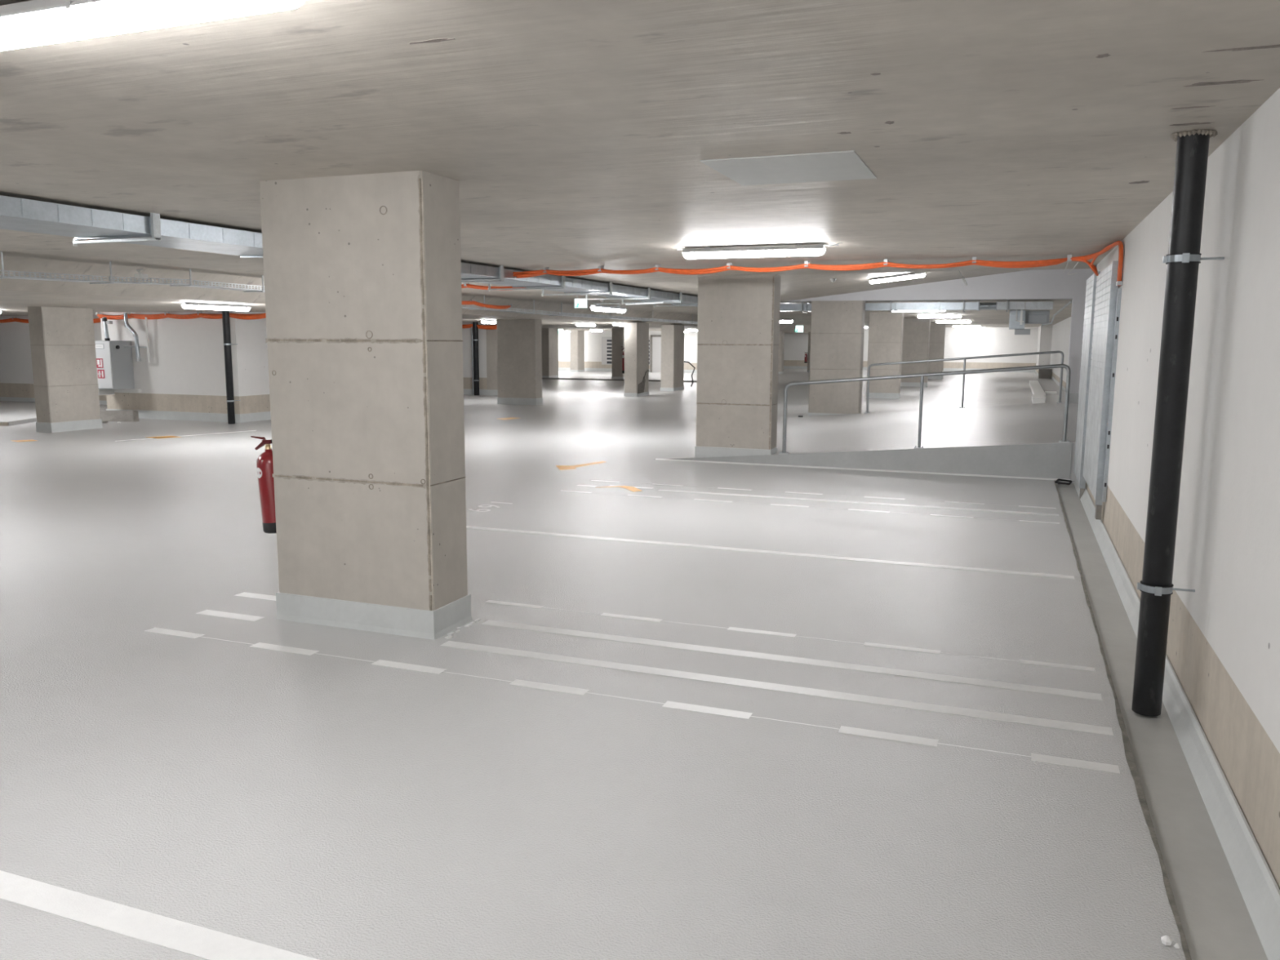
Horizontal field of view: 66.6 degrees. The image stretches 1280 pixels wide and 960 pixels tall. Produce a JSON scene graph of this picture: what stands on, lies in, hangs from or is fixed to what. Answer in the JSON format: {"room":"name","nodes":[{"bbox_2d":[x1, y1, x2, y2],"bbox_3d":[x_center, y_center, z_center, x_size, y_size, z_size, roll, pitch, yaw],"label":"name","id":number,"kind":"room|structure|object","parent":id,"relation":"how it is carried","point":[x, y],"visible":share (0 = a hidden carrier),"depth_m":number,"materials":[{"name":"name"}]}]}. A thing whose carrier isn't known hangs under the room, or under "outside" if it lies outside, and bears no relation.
{"room":"parking garage","nodes":[
{"label":"parking garage","id":0,"kind":"room"},
{"bbox_2d":[0,311,271,422],"bbox_3d":[-11.921,-2.937,24.733,13.174,2.400,54.024,3,9,21],"label":"wall","id":1,"kind":"structure","parent":0,"point":[184,379],"depth_m":18.61,"materials":[{"name":"white paint"}]},
{"bbox_2d":[0,316,100,323],"bbox_3d":[-13.068,-3.600,21.947,5.736,0.171,0.118,3,9,21],"label":"cable bundle","id":2,"kind":"object","parent":1,"relation":"attached to","point":[9,320],"visible":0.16,"depth_m":22.38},
{"bbox_2d":[94,340,134,389],"bbox_3d":[-10.240,-2.225,18.821,0.700,0.920,0.500,3,9,21],"label":"electrical cabinet","id":3,"kind":"object","parent":1,"relation":"attached to","point":[114,364],"visible":0.75,"depth_m":18.61,"materials":[{"name":"grey metal"}]},
{"bbox_2d":[98,389,114,395],"bbox_3d":[-10.449,-1.718,18.957,0.190,0.115,0.350,3,9,21],"label":"box","id":4,"kind":"object","parent":3,"relation":"attached to","point":[101,392],"visible":0.5,"depth_m":18.91,"materials":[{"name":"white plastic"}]},
{"bbox_2d":[102,316,112,340],"bbox_3d":[-10.273,-2.911,18.799,0.221,0.463,0.095,3,9,21],"label":"pipe","id":5,"kind":"object","parent":3,"relation":"attached to","point":[105,322],"visible":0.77,"depth_m":18.79,"materials":[{"name":"grey metal"}]},
{"bbox_2d":[116,388,142,392],"bbox_3d":[-9.971,-1.744,19.028,0.550,0.070,0.090,3,9,21],"label":"plaster recess","id":6,"kind":"object","parent":1,"relation":"attached to","point":[126,390],"visible":0.86,"depth_m":18.98,"materials":[{"name":"paint"}]},
{"bbox_2d":[222,311,240,423],"bbox_3d":[-7.492,-2.063,17.889,0.146,2.050,0.324,3,9,21],"label":"drain pipe","id":7,"kind":"object","parent":1,"relation":"attached to","point":[225,314],"visible":0.99,"depth_m":17.76,"materials":[{"name":"black plastic"}]},
{"bbox_2d":[462,322,487,395],"bbox_3d":[-5.671,-3.415,28.306,3.074,2.400,0.424,3,9,21],"label":"wall","id":8,"kind":"structure","parent":0,"point":[466,332],"depth_m":27.72,"materials":[{"name":"white paint"}]},
{"bbox_2d":[471,321,479,395],"bbox_3d":[-4.602,-3.422,27.508,0.243,2.050,0.212,-4,9,-30],"label":"drain pipe","id":9,"kind":"object","parent":8,"relation":"attached to","point":[474,330],"visible":1,"depth_m":27.43,"materials":[{"name":"black plastic"}]},
{"bbox_2d":[0,368,1267,959],"bbox_3d":[-1.463,-2.339,28.347,29.000,0.300,68.000,3,9,21],"label":"floor","id":10,"kind":"structure","parent":0,"point":[319,806],"depth_m":3.96,"materials":[{"name":"concrete"}]},
{"bbox_2d":[0,400,106,426],"bbox_3d":[-14.364,-1.300,19.301,7.400,0.070,6.620,3,9,21],"label":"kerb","id":11,"kind":"object","parent":10,"relation":"on","point":[11,412],"visible":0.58,"depth_m":19.44,"materials":[{"name":"concrete"}]},
{"bbox_2d":[27,306,102,432],"bbox_3d":[-9.689,-1.856,16.428,0.372,2.070,0.982,3,9,21],"label":"concrete pillar","id":12,"kind":"structure","parent":10,"relation":"on","point":[62,340],"depth_m":16.22,"materials":[{"name":"concrete"}]},
{"bbox_2d":[100,409,139,422],"bbox_3d":[-10.044,-1.230,18.510,1.258,0.200,0.420,1,8,8],"label":"concrete slab","id":13,"kind":"object","parent":10,"relation":"on","point":[122,415],"visible":0.59,"depth_m":18.43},
{"bbox_2d":[0,870,319,959],"bbox_3d":[-1.219,1.194,2.558,4.850,0.001,0.100,3,9,21],"label":"painted line","id":14,"kind":"object","parent":10,"relation":"on","point":[174,934],"visible":1,"depth_m":2.61,"materials":[{"name":"paint"}]},
{"bbox_2d":[115,430,256,441],"bbox_3d":[-7.257,-0.719,15.727,0.096,0.001,2.378,7,10,37],"label":"painted line","id":15,"kind":"object","parent":10,"relation":"on","point":[251,430],"visible":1,"depth_m":15.86,"materials":[{"name":"paint"}]},
{"bbox_2d":[195,609,264,621],"bbox_3d":[-2.320,0.766,5.512,0.420,0.001,0.085,3,9,21],"label":"painted line","id":16,"kind":"object","parent":10,"relation":"on","point":[209,612],"visible":1,"depth_m":5.51,"materials":[{"name":"paint"}]},
{"bbox_2d":[234,591,275,600],"bbox_3d":[-2.195,0.714,5.878,0.570,0.001,0.085,3,9,21],"label":"painted line","id":17,"kind":"object","parent":10,"relation":"on","point":[244,593],"visible":0.43,"depth_m":5.92,"materials":[{"name":"paint"}]},
{"bbox_2d":[259,170,472,639],"bbox_3d":[-1.480,-0.382,5.275,1.042,2.390,0.392,3,9,21],"label":"concrete pillar","id":18,"kind":"structure","parent":10,"relation":"on","point":[362,273],"depth_m":5.09,"materials":[{"name":"concrete"}]},
{"bbox_2d":[444,618,480,639],"bbox_3d":[-0.967,0.803,5.282,0.049,0.006,0.374,3,8,17],"label":"flakes","id":19,"kind":"object","parent":10,"relation":"on","point":[469,624],"visible":1,"depth_m":5.27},
{"bbox_2d":[468,502,511,511],"bbox_3d":[-1.419,0.252,9.138,0.238,0.001,0.528,3,9,21],"label":"painted text","id":20,"kind":"object","parent":10,"relation":"on","point":[471,509],"visible":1,"depth_m":9.12,"materials":[{"name":"paint"}]},
{"bbox_2d":[485,323,497,395],"bbox_3d":[-3.626,-3.364,27.491,1.370,2.150,0.480,3,9,21],"label":"wall pier","id":21,"kind":"object","parent":10,"relation":"on","point":[491,335],"visible":0.21,"depth_m":27.47,"materials":[{"name":"concrete"}]},
{"bbox_2d":[496,319,542,404],"bbox_3d":[-2.935,-2.864,23.732,1.082,2.070,0.382,3,9,21],"label":"concrete pillar","id":22,"kind":"structure","parent":10,"relation":"on","point":[519,341],"depth_m":23.56,"materials":[{"name":"concrete"}]},
{"bbox_2d":[541,328,559,377],"bbox_3d":[-3.760,-5.270,40.552,0.402,2.070,0.932,3,9,21],"label":"concrete pillar","id":23,"kind":"structure","parent":10,"relation":"on","point":[549,335],"depth_m":40.24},
{"bbox_2d":[569,330,584,372],"bbox_3d":[-3.146,-6.452,48.851,0.462,2.070,0.832,3,9,21],"label":"concrete pillar","id":24,"kind":"structure","parent":10,"relation":"on","point":[576,338],"depth_m":48.55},
{"bbox_2d":[555,461,604,470],"bbox_3d":[-0.716,-0.180,12.189,0.928,0.001,0.429,-6,10,-38],"label":"painted arrow","id":25,"kind":"object","parent":10,"relation":"on","point":[560,467],"visible":1,"depth_m":12.10,"materials":[{"name":"orange paint"}]},
{"bbox_2d":[611,328,624,379],"bbox_3d":[-0.844,-5.121,39.609,0.532,2.070,0.432,3,9,21],"label":"concrete pillar","id":26,"kind":"structure","parent":10,"relation":"on","point":[617,334],"depth_m":39.42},
{"bbox_2d":[601,485,641,491],"bbox_3d":[-0.173,0.086,10.347,0.529,0.002,0.291,6,10,35],"label":"painted arrow","id":27,"kind":"object","parent":10,"relation":"on","point":[630,488],"visible":1,"depth_m":10.37,"materials":[{"name":"orange paint"}]},
{"bbox_2d":[145,627,1119,773],"bbox_3d":[-0.439,0.933,4.410,4.710,0.001,0.070,3,9,21],"label":"dashed line","id":28,"kind":"object","parent":10,"relation":"on","point":[864,732],"visible":1,"depth_m":4.15,"materials":[{"name":"paint"}]},
{"bbox_2d":[623,322,648,396],"bbox_3d":[-0.086,-3.407,27.637,0.428,2.070,0.982,3,9,21],"label":"concrete pillar","id":29,"kind":"structure","parent":10,"relation":"on","point":[636,334],"depth_m":27.29,"materials":[{"name":"concrete"}]},
{"bbox_2d":[660,324,684,391],"bbox_3d":[1.032,-3.859,30.845,0.462,2.070,1.032,3,9,21],"label":"concrete pillar","id":30,"kind":"structure","parent":10,"relation":"on","point":[672,335],"depth_m":30.45,"materials":[{"name":"concrete"}]},
{"bbox_2d":[694,274,780,457],"bbox_3d":[1.250,-1.398,12.484,1.022,2.390,0.382,3,9,21],"label":"concrete pillar","id":31,"kind":"structure","parent":10,"relation":"on","point":[738,322],"depth_m":12.31,"materials":[{"name":"concrete"}]},
{"bbox_2d":[466,525,1074,578],"bbox_3d":[0.656,0.518,7.356,4.810,0.001,0.085,3,9,21],"label":"painted line","id":32,"kind":"object","parent":10,"relation":"on","point":[467,526],"visible":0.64,"depth_m":7.18,"materials":[{"name":"paint"}]},
{"bbox_2d":[440,640,1113,735],"bbox_3d":[0.448,0.928,4.477,3.120,0.001,0.085,3,9,21],"label":"painted line","id":33,"kind":"object","parent":10,"relation":"on","point":[824,693],"visible":1,"depth_m":4.37,"materials":[{"name":"paint"}]},
{"bbox_2d":[777,331,784,373],"bbox_3d":[6.740,-6.224,47.607,0.532,2.070,0.532,3,9,21],"label":"concrete pillar","id":34,"kind":"structure","parent":10,"relation":"on","point":[781,342],"depth_m":47.38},
{"bbox_2d":[484,600,1095,671],"bbox_3d":[0.631,0.818,5.256,3.320,0.001,0.055,3,9,21],"label":"dashed line","id":35,"kind":"object","parent":10,"relation":"on","point":[1023,661],"visible":1,"depth_m":5.17,"materials":[{"name":"paint"}]},
{"bbox_2d":[480,619,1102,700],"bbox_3d":[0.590,0.874,4.858,3.110,0.001,0.085,3,9,21],"label":"painted line","id":36,"kind":"object","parent":10,"relation":"on","point":[568,632],"visible":1,"depth_m":4.76,"materials":[{"name":"paint"}]},
{"bbox_2d":[806,332,810,372],"bbox_3d":[9.012,-6.627,50.511,0.582,2.070,0.432,3,9,21],"label":"concrete pillar","id":37,"kind":"structure","parent":10,"relation":"on","point":[809,333],"depth_m":50.39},
{"bbox_2d":[559,490,1059,524],"bbox_3d":[1.409,0.243,9.307,4.790,0.001,0.050,3,9,21],"label":"dashed line","id":38,"kind":"object","parent":10,"relation":"on","point":[559,491],"visible":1,"depth_m":9.21,"materials":[{"name":"paint"}]},
{"bbox_2d":[591,480,1056,508],"bbox_3d":[1.698,0.136,10.067,4.800,0.001,0.050,3,9,21],"label":"dashed line","id":39,"kind":"object","parent":10,"relation":"on","point":[591,480],"visible":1,"depth_m":9.99,"materials":[{"name":"paint"}]},
{"bbox_2d":[807,300,865,416],"bbox_3d":[4.022,-2.448,19.937,1.062,2.390,0.382,3,9,21],"label":"concrete pillar","id":40,"kind":"structure","parent":10,"relation":"on","point":[837,326],"depth_m":19.76,"materials":[{"name":"concrete"}]},
{"bbox_2d":[657,488,1058,515],"bbox_3d":[2.005,0.212,9.548,3.870,0.001,0.090,3,9,21],"label":"painted line","id":41,"kind":"object","parent":10,"relation":"on","point":[1015,512],"visible":1,"depth_m":9.46,"materials":[{"name":"paint"}]},
{"bbox_2d":[653,402,1078,480],"bbox_3d":[5.485,-0.718,14.971,8.400,0.545,7.900,3,9,21],"label":"ramp","id":42,"kind":"object","parent":10,"relation":"on","point":[1020,441],"visible":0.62,"depth_m":12.43,"materials":[{"name":"paint"}]},
{"bbox_2d":[778,364,1071,453],"bbox_3d":[3.333,-0.816,11.648,3.345,1.176,0.110,3,9,21],"label":"steel railing","id":43,"kind":"object","parent":42,"relation":"on","point":[922,375],"visible":1,"depth_m":11.59,"materials":[{"name":"metal"}]},
{"bbox_2d":[864,351,1063,413],"bbox_3d":[6.183,-1.859,18.736,3.630,1.273,0.110,3,9,21],"label":"steel railing","id":44,"kind":"object","parent":42,"relation":"on","point":[1048,352],"visible":1,"depth_m":18.68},
{"bbox_2d":[865,311,903,399],"bbox_3d":[6.819,-3.460,27.125,0.922,2.390,0.382,3,9,21],"label":"concrete pillar","id":45,"kind":"structure","parent":10,"relation":"on","point":[885,328],"depth_m":26.95,"materials":[{"name":"concrete"}]},
{"bbox_2d":[900,318,930,386],"bbox_3d":[9.657,-4.473,34.320,1.012,2.390,0.382,3,9,21],"label":"concrete pillar","id":46,"kind":"structure","parent":10,"relation":"on","point":[916,331],"depth_m":34.12,"materials":[{"name":"concrete"}]},
{"bbox_2d":[927,323,945,379],"bbox_3d":[12.478,-5.502,41.627,1.012,2.390,0.382,3,9,21],"label":"concrete pillar","id":47,"kind":"structure","parent":10,"relation":"on","point":[937,331],"depth_m":41.38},
{"bbox_2d":[1029,380,1046,397],"bbox_3d":[12.969,-2.990,31.872,0.300,0.140,11.000,3,9,21],"label":"block","id":48,"kind":"object","parent":10,"relation":"on","point":[1036,388],"visible":0.73,"depth_m":30.68,"materials":[{"name":"white concrete"}]},
{"bbox_2d":[1031,394,1045,404],"bbox_3d":[10.511,-2.131,25.698,0.300,0.160,1.600,3,9,21],"label":"block","id":49,"kind":"object","parent":10,"relation":"on","point":[1036,398],"visible":0.89,"depth_m":24.98,"materials":[{"name":"white concrete"}]},
{"bbox_2d":[1038,368,1052,378],"bbox_3d":[17.914,-4.704,43.062,0.510,0.420,0.720,3,9,21],"label":"crate","id":50,"kind":"object","parent":10,"relation":"on","point":[1043,373],"visible":0.97,"depth_m":42.75,"materials":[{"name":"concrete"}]},
{"bbox_2d":[1054,478,1071,484],"bbox_3d":[4.716,0.021,10.843,0.194,0.041,0.176,8,11,43],"label":"bracket","id":51,"kind":"object","parent":10,"relation":"on","point":[1059,479],"visible":1,"depth_m":10.82,"materials":[{"name":"black metal"}]},
{"bbox_2d":[1053,480,1191,959],"bbox_3d":[2.235,0.920,4.672,0.033,0.022,14.000,3,9,21],"label":"trim","id":52,"kind":"structure","parent":10,"relation":"on","point":[1129,755],"depth_m":3.49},
{"bbox_2d":[1160,935,1180,948],"bbox_3d":[1.380,1.199,2.533,0.044,0.024,0.029,3,9,21],"label":"chip","id":53,"kind":"object","parent":10,"relation":"on","point":[1166,940],"visible":1,"depth_m":2.53,"materials":[{"name":"white"}]},
{"bbox_2d":[0,0,1279,333],"bbox_3d":[-0.982,-5.093,27.773,30.400,1.220,68.000,3,9,21],"label":"ceiling","id":54,"kind":"structure","parent":0,"point":[575,135],"depth_m":3.74,"materials":[{"name":"concrete"}]},
{"bbox_2d":[123,312,150,362],"bbox_3d":[-9.651,-2.724,18.621,0.532,0.930,0.120,2,8,12],"label":"pipe","id":55,"kind":"object","parent":54,"relation":"attached to","point":[137,347],"visible":1,"depth_m":18.60,"materials":[{"name":"grey metal"}]},
{"bbox_2d":[0,0,305,50],"bbox_3d":[-1.319,-1.126,2.340,1.260,0.115,0.124,3,9,21],"label":"ceiling light","id":56,"kind":"object","parent":54,"relation":"attached to","point":[33,23],"visible":1,"depth_m":2.28,"materials":[{"name":"white"}]},
{"bbox_2d":[95,311,266,319],"bbox_3d":[-8.112,-3.051,18.077,5.286,0.154,0.118,3,9,21],"label":"cable bundle","id":57,"kind":"object","parent":54,"relation":"attached to","point":[239,316],"visible":0.75,"depth_m":18.20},
{"bbox_2d":[179,302,251,311],"bbox_3d":[-6.103,-2.511,14.058,0.124,0.115,1.260,3,9,21],"label":"ceiling light","id":58,"kind":"object","parent":54,"relation":"attached to","point":[185,305],"visible":0.98,"depth_m":13.98,"materials":[{"name":"white"}]},
{"bbox_2d":[182,304,249,311],"bbox_3d":[-6.103,-2.483,14.062,0.100,0.057,1.260,3,9,21],"label":"diffuser","id":59,"kind":"object","parent":58,"relation":"attached to","point":[213,307],"depth_m":14.04,"materials":[{"name":"white"}]},
{"bbox_2d":[0,251,697,324],"bbox_3d":[-2.293,-3.522,19.851,0.315,0.304,30.000,3,9,21],"label":"cable tray","id":60,"kind":"object","parent":54,"relation":"hanging from","point":[113,281],"visible":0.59,"depth_m":11.71,"materials":[{"name":"metal"}]},
{"bbox_2d":[0,270,106,282],"bbox_3d":[-6.346,-1.993,9.387,0.300,0.097,2.550,3,9,21],"label":"tray","id":61,"kind":"object","parent":60,"relation":"on","point":[2,277],"depth_m":9.95,"materials":[{"name":"metal"}]},
{"bbox_2d":[134,268,148,278],"bbox_3d":[-5.563,-2.304,10.858,0.070,0.104,0.128,3,9,21],"label":"junction box","id":62,"kind":"object","parent":60,"relation":"on","point":[140,275],"visible":1,"depth_m":10.84,"materials":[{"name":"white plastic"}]},
{"bbox_2d":[108,275,190,284],"bbox_3d":[-5.681,-2.270,11.102,0.300,0.097,1.130,3,9,21],"label":"tray","id":63,"kind":"object","parent":60,"relation":"on","point":[113,281],"depth_m":11.05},
{"bbox_2d":[181,280,264,291],"bbox_3d":[-5.042,-2.508,12.757,0.300,0.077,2.350,3,9,21],"label":"tray","id":64,"kind":"object","parent":60,"relation":"on","point":[194,285],"depth_m":12.16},
{"bbox_2d":[462,299,511,309],"bbox_3d":[-3.426,-3.058,16.570,0.148,0.166,5.091,3,9,21],"label":"cable bundle","id":65,"kind":"object","parent":60,"relation":"on","point":[499,307],"visible":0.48,"depth_m":17.98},
{"bbox_2d":[462,304,559,315],"bbox_3d":[-2.622,-3.329,19.032,0.300,0.102,4.200,3,9,21],"label":"tray","id":66,"kind":"object","parent":60,"relation":"on","point":[463,307],"depth_m":19.15,"materials":[{"name":"metal"}]},
{"bbox_2d":[559,311,652,320],"bbox_3d":[-0.837,-3.960,23.660,0.300,0.062,5.800,3,9,21],"label":"beam","id":67,"kind":"structure","parent":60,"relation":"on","point":[568,314],"depth_m":23.35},
{"bbox_2d":[653,318,697,324],"bbox_3d":[1.628,-4.854,30.042,0.300,0.072,8.000,3,9,21],"label":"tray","id":68,"kind":"object","parent":60,"relation":"on","point":[654,319],"depth_m":28.13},
{"bbox_2d":[0,195,697,307],"bbox_3d":[-2.485,-2.151,9.847,1.099,0.190,24.992,3,9,21],"label":"cable tray","id":69,"kind":"object","parent":54,"relation":"hanging from","point":[16,214],"visible":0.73,"depth_m":6.82,"materials":[{"name":"grey metal"}]},
{"bbox_2d":[408,38,454,44],"bbox_3d":[-0.580,-1.217,2.702,0.146,0.002,0.026,3,9,21],"label":"ceiling stain","id":70,"kind":"structure","parent":54,"relation":"attached to","point":[440,39],"depth_m":2.70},
{"bbox_2d":[462,323,497,329],"bbox_3d":[-4.660,-4.323,27.366,3.936,0.186,0.140,3,9,21],"label":"cable bundle","id":71,"kind":"object","parent":54,"relation":"attached to","point":[465,326],"visible":0.24,"depth_m":27.23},
{"bbox_2d":[461,282,524,290],"bbox_3d":[-2.833,-2.674,13.476,3.136,0.125,0.112,3,9,21],"label":"cable bundle","id":72,"kind":"object","parent":54,"relation":"attached to","point":[464,285],"visible":0.19,"depth_m":13.19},
{"bbox_2d":[574,294,587,308],"bbox_3d":[-1.038,-3.155,17.160,0.251,0.256,0.037,3,9,21],"label":"exit sign","id":73,"kind":"object","parent":54,"relation":"hanging from","point":[579,303],"visible":0.83,"depth_m":17.15,"materials":[{"name":"white plastic"}]},
{"bbox_2d":[575,323,595,326],"bbox_3d":[-1.579,-4.537,28.406,0.124,0.115,1.260,3,9,21],"label":"ceiling light","id":74,"kind":"object","parent":54,"relation":"attached to","point":[576,324],"visible":0.99,"depth_m":28.29,"materials":[{"name":"white"}]},
{"bbox_2d":[590,303,627,312],"bbox_3d":[-0.483,-2.675,15.163,0.124,0.115,1.260,3,9,21],"label":"ceiling light","id":75,"kind":"object","parent":54,"relation":"attached to","point":[598,307],"visible":1,"depth_m":15.03,"materials":[{"name":"white"}]},
{"bbox_2d":[591,306,626,312],"bbox_3d":[-0.483,-2.647,15.167,0.100,0.057,1.260,3,9,21],"label":"diffuser","id":76,"kind":"object","parent":75,"relation":"attached to","point":[615,309],"depth_m":15.12,"materials":[{"name":"white"}]},
{"bbox_2d":[594,301,663,305],"bbox_3d":[-0.334,-2.926,16.159,0.345,0.073,1.846,-6,11,-39],"label":"bar","id":77,"kind":"object","parent":54,"relation":"hanging from","point":[660,302],"visible":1,"depth_m":15.70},
{"bbox_2d":[681,244,826,258],"bbox_3d":[0.970,-1.981,8.407,1.260,0.115,0.124,3,9,21],"label":"ceiling light","id":78,"kind":"object","parent":54,"relation":"attached to","point":[799,250],"visible":0.98,"depth_m":8.36,"materials":[{"name":"white"}]},
{"bbox_2d":[700,150,876,185],"bbox_3d":[0.733,-1.494,4.675,0.695,0.016,0.740,3,9,21],"label":"ceiling plate","id":79,"kind":"object","parent":54,"relation":"attached to","point":[839,165],"visible":0.79,"depth_m":4.62,"materials":[{"name":"metal"}]},
{"bbox_2d":[512,254,1071,278],"bbox_3d":[1.122,-2.217,10.174,6.206,0.116,0.118,3,9,21],"label":"cable bundle","id":80,"kind":"object","parent":54,"relation":"attached to","point":[1031,264],"visible":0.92,"depth_m":9.93,"materials":[{"name":"plastic"}]},
{"bbox_2d":[869,271,924,284],"bbox_3d":[4.287,-3.379,16.249,0.902,0.195,0.124,3,9,21],"label":"ceiling light","id":81,"kind":"object","parent":54,"relation":"attached to","point":[915,275],"visible":0.98,"depth_m":16.21,"materials":[{"name":"white"}]},
{"bbox_2d":[779,299,1053,313],"bbox_3d":[5.194,-3.522,19.825,5.920,0.220,0.500,3,9,21],"label":"ventilation duct","id":82,"kind":"object","parent":54,"relation":"hanging from","point":[1037,305],"visible":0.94,"depth_m":19.29,"materials":[{"name":"grey metal"}]},
{"bbox_2d":[917,315,961,318],"bbox_3d":[8.986,-4.926,29.245,1.260,0.115,0.124,3,9,21],"label":"ceiling light","id":83,"kind":"object","parent":54,"relation":"attached to","point":[918,316],"visible":0.98,"depth_m":29.20,"materials":[{"name":"white"}]},
{"bbox_2d":[936,320,970,323],"bbox_3d":[11.797,-5.971,36.662,1.260,0.115,0.124,3,9,21],"label":"ceiling light","id":84,"kind":"object","parent":54,"relation":"attached to","point":[937,322],"visible":0.98,"depth_m":36.63,"materials":[{"name":"white"}]},
{"bbox_2d":[1008,300,1071,334],"bbox_3d":[7.846,-3.176,19.140,1.096,0.636,1.161,3,9,21],"label":"ventilation duct","id":85,"kind":"object","parent":54,"relation":"hanging from","point":[1018,318],"visible":0.96,"depth_m":19.13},
{"bbox_2d":[1014,328,1030,334],"bbox_3d":[7.582,-2.936,19.309,0.290,0.110,0.300,3,9,21],"label":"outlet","id":86,"kind":"object","parent":85,"relation":"attached to","point":[1017,331],"depth_m":19.17,"materials":[{"name":"grey metal"}]},
{"bbox_2d":[1168,122,1212,125],"bbox_3d":[2.079,-1.342,3.669,0.153,0.002,0.044,3,9,21],"label":"ceiling stain","id":87,"kind":"structure","parent":54,"relation":"attached to","point":[1192,123],"depth_m":3.66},
{"bbox_2d":[1171,106,1213,109],"bbox_3d":[1.938,-1.306,3.413,0.142,0.002,0.023,3,9,21],"label":"ceiling stain","id":88,"kind":"structure","parent":54,"relation":"attached to","point":[1195,106],"depth_m":3.41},
{"bbox_2d":[1182,80,1259,86],"bbox_3d":[1.849,-1.260,3.087,0.226,0.002,0.046,3,9,18],"label":"ceiling stain","id":89,"kind":"structure","parent":54,"relation":"attached to","point":[1234,81],"depth_m":3.09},
{"bbox_2d":[1203,44,1279,52],"bbox_3d":[1.731,-1.208,2.720,0.290,0.002,0.033,3,9,21],"label":"ceiling stain","id":90,"kind":"structure","parent":54,"relation":"attached to","point":[1278,45],"depth_m":2.73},
{"bbox_2d":[558,327,1038,373],"bbox_3d":[6.447,-6.944,52.320,28.553,2.720,8.804,-2,8,-14],"label":"wall","id":91,"kind":"structure","parent":0,"point":[987,341],"depth_m":52.11,"materials":[{"name":"white paint"}]},
{"bbox_2d":[542,377,697,382],"bbox_3d":[-4.489,-4.159,39.746,15.100,0.050,0.200,3,9,21],"label":"trim","id":92,"kind":"structure","parent":91,"relation":"attached to","point":[542,378],"depth_m":38.56,"materials":[{"name":"concrete"}]},
{"bbox_2d":[601,336,650,364],"bbox_3d":[-0.721,-6.500,49.027,2.630,1.400,0.130,3,9,21],"label":"door","id":93,"kind":"structure","parent":91,"relation":"in","point":[606,341],"depth_m":49.36,"materials":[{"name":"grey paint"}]},
{"bbox_2d":[649,334,661,372],"bbox_3d":[1.278,-6.261,48.305,1.600,1.850,0.100,3,9,21],"label":"metal door","id":94,"kind":"structure","parent":91,"relation":"in","point":[655,340],"depth_m":48.46,"materials":[{"name":"white paint"}]},
{"bbox_2d":[788,268,1093,393],"bbox_3d":[7.081,-2.766,18.662,8.650,2.772,0.300,3,9,21],"label":"beam","id":95,"kind":"structure","parent":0,"point":[1033,284],"depth_m":18.37,"materials":[{"name":"grey concrete"}]},
{"bbox_2d":[1068,393,1079,403],"bbox_3d":[9.535,-1.383,17.736,3.260,0.320,0.020,3,9,21],"label":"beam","id":96,"kind":"structure","parent":95,"relation":"attached to","point":[1073,397],"depth_m":18.25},
{"bbox_2d":[1035,316,1071,392],"bbox_3d":[15.073,-4.429,35.019,0.874,2.720,36.124,3,9,21],"label":"wall","id":97,"kind":"structure","parent":0,"point":[1055,337],"depth_m":40.66,"materials":[{"name":"white paint"}]},
{"bbox_2d":[1084,88,1279,888],"bbox_3d":[1.581,0.308,1.541,0.400,2.670,19.900,3,9,21],"label":"wall","id":98,"kind":"structure","parent":0,"point":[1223,645],"depth_m":3.63,"materials":[{"name":"white paint"}]},
{"bbox_2d":[1073,271,1100,498],"bbox_3d":[4.706,-1.001,10.291,0.053,2.280,1.180,3,9,21],"label":"metal panel","id":99,"kind":"object","parent":98,"relation":"attached to","point":[1091,288],"visible":0.8,"depth_m":10.04,"materials":[{"name":"metal"}]},
{"bbox_2d":[1062,240,1123,285],"bbox_3d":[3.982,-1.812,8.368,0.247,0.367,1.694,2,8,9],"label":"cable bundle","id":100,"kind":"object","parent":98,"relation":"attached to","point":[1084,258],"visible":1,"depth_m":8.27,"materials":[{"name":"orange plastic"}]},
{"bbox_2d":[1082,260,1118,519],"bbox_3d":[4.082,-0.818,8.666,0.053,2.090,1.680,3,9,21],"label":"metal panel","id":101,"kind":"object","parent":98,"relation":"attached to","point":[1106,290],"visible":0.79,"depth_m":8.22,"materials":[{"name":"metal"}]},
{"bbox_2d":[1102,288,1121,502],"bbox_3d":[3.772,-0.669,7.789,0.025,1.700,0.083,3,9,21],"label":"rail","id":102,"kind":"object","parent":98,"relation":"attached to","point":[1119,290],"visible":1,"depth_m":7.76,"materials":[{"name":"grey metal"}]},
{"bbox_2d":[1073,478,1279,959],"bbox_3d":[1.376,1.285,1.796,0.055,0.107,19.970,3,9,21],"label":"baseboard","id":103,"kind":"structure","parent":98,"relation":"attached to","point":[1260,891],"depth_m":3.31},
{"bbox_2d":[1131,128,1224,716],"bbox_3d":[2.184,-0.185,3.987,0.168,2.386,0.205,-5,10,-34],"label":"drain pipe","id":104,"kind":"object","parent":98,"relation":"attached to","point":[1183,259],"visible":1,"depth_m":3.95,"materials":[{"name":"black plastic"}]},
{"bbox_3d":[-1.992,0.023,5.605,0.135,0.250,0.100,3,9,21],"label":"wall bracket","id":105,"kind":"object","parent":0,"visible":0},
{"bbox_2d":[250,435,276,533],"bbox_3d":[-2.148,0.026,5.675,0.163,0.560,0.211,-7,11,-41],"label":"fire extinguisher","id":106,"kind":"object","parent":105,"relation":"hanging from","point":[264,464],"visible":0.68,"depth_m":5.61,"materials":[{"name":"red paint"}]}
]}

